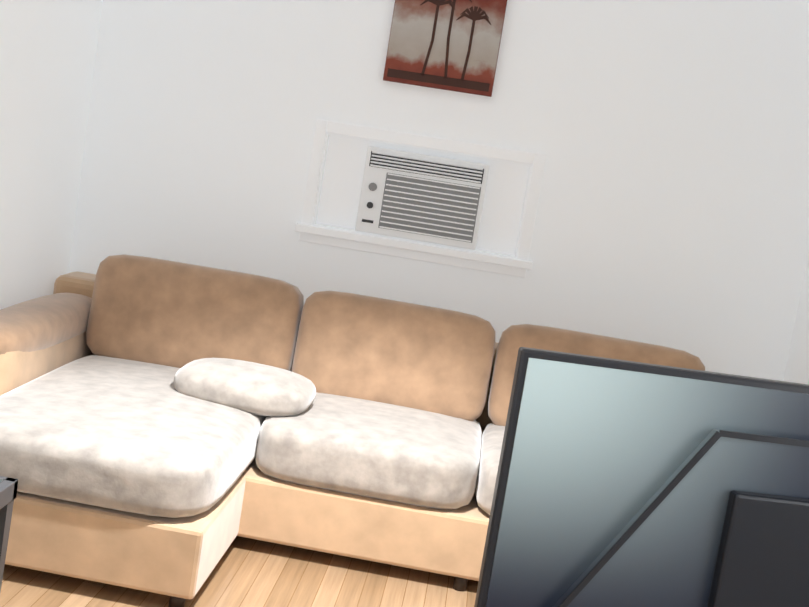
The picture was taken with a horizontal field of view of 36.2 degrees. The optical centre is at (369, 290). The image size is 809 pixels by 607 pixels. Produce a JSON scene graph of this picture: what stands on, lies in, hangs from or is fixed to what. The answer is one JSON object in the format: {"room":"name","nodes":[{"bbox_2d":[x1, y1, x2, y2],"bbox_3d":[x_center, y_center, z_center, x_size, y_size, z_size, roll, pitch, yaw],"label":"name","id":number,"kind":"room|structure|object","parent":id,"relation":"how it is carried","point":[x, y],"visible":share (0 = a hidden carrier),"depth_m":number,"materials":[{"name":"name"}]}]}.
{"room":"living room","nodes":[
{"label":"living room","id":0,"kind":"room"},
{"bbox_2d":[0,0,102,309],"bbox_3d":[-1.725,-0.149,1.806,0.138,2.400,7.705,10,7,5],"label":"wall","id":1,"kind":"structure","parent":0,"point":[48,48],"depth_m":4.97,"materials":[{"name":"white paint"}]},
{"bbox_2d":[0,536,477,606],"bbox_3d":[-0.314,1.345,1.821,3.400,0.100,7.705,10,7,5],"label":"floor","id":2,"kind":"structure","parent":0,"point":[247,572],"depth_m":4.19,"materials":[{"name":"brown wood"}]},
{"bbox_2d":[0,476,17,591],"bbox_3d":[-1.378,0.754,2.816,0.670,0.480,1.195,10,7,5],"label":"side table","id":3,"kind":"object","parent":2,"relation":"on","point":[8,490],"visible":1,"depth_m":3.32,"materials":[{"name":"grey metal"}]},
{"bbox_2d":[0,254,704,606],"bbox_3d":[-0.004,0.530,4.562,3.000,0.899,1.769,10,7,5],"label":"sofa","id":4,"kind":"object","parent":2,"relation":"on","point":[172,429],"visible":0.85,"depth_m":4.41,"materials":[{"name":"beige fabric"}]},
{"bbox_3d":[0.568,1.121,2.289,1.356,0.490,0.603,6,8,-24],"label":"coffee table","id":5,"kind":"object","parent":2,"relation":"on","visible":0},
{"bbox_2d":[474,347,808,606],"bbox_3d":[0.683,0.525,2.100,1.020,0.748,0.309,8,7,-9],"label":"tv","id":6,"kind":"object","parent":5,"relation":"on","point":[621,483],"visible":1,"depth_m":2.01,"materials":[{"name":"plastic"}]},
{"bbox_2d":[69,0,808,380],"bbox_3d":[0.282,-0.299,5.403,3.160,2.400,0.175,10,7,5],"label":"wall","id":7,"kind":"structure","parent":0,"point":[659,148],"depth_m":5.30,"materials":[{"name":"white paint"}]},
{"bbox_2d":[316,135,529,255],"bbox_3d":[0.228,-0.416,5.377,0.880,0.390,0.152,10,7,5],"label":"air conditioner","id":8,"kind":"object","parent":7,"relation":"attached to","point":[415,194],"visible":1,"depth_m":5.33,"materials":[{"name":"white plastic"}]},
{"bbox_2d":[383,0,506,96],"bbox_3d":[0.324,-1.093,5.239,0.467,0.470,0.034,10,7,5],"label":"picture","id":9,"kind":"object","parent":7,"relation":"attached to","point":[451,45],"visible":0.98,"depth_m":5.23,"materials":[{"name":"fabric"}]},
{"bbox_2d":[783,256,808,383],"bbox_3d":[1.484,0.389,1.520,0.130,2.400,7.705,10,7,5],"label":"wall","id":10,"kind":"structure","parent":0,"point":[797,369],"depth_m":5.12,"materials":[{"name":"white paint"}]}
]}

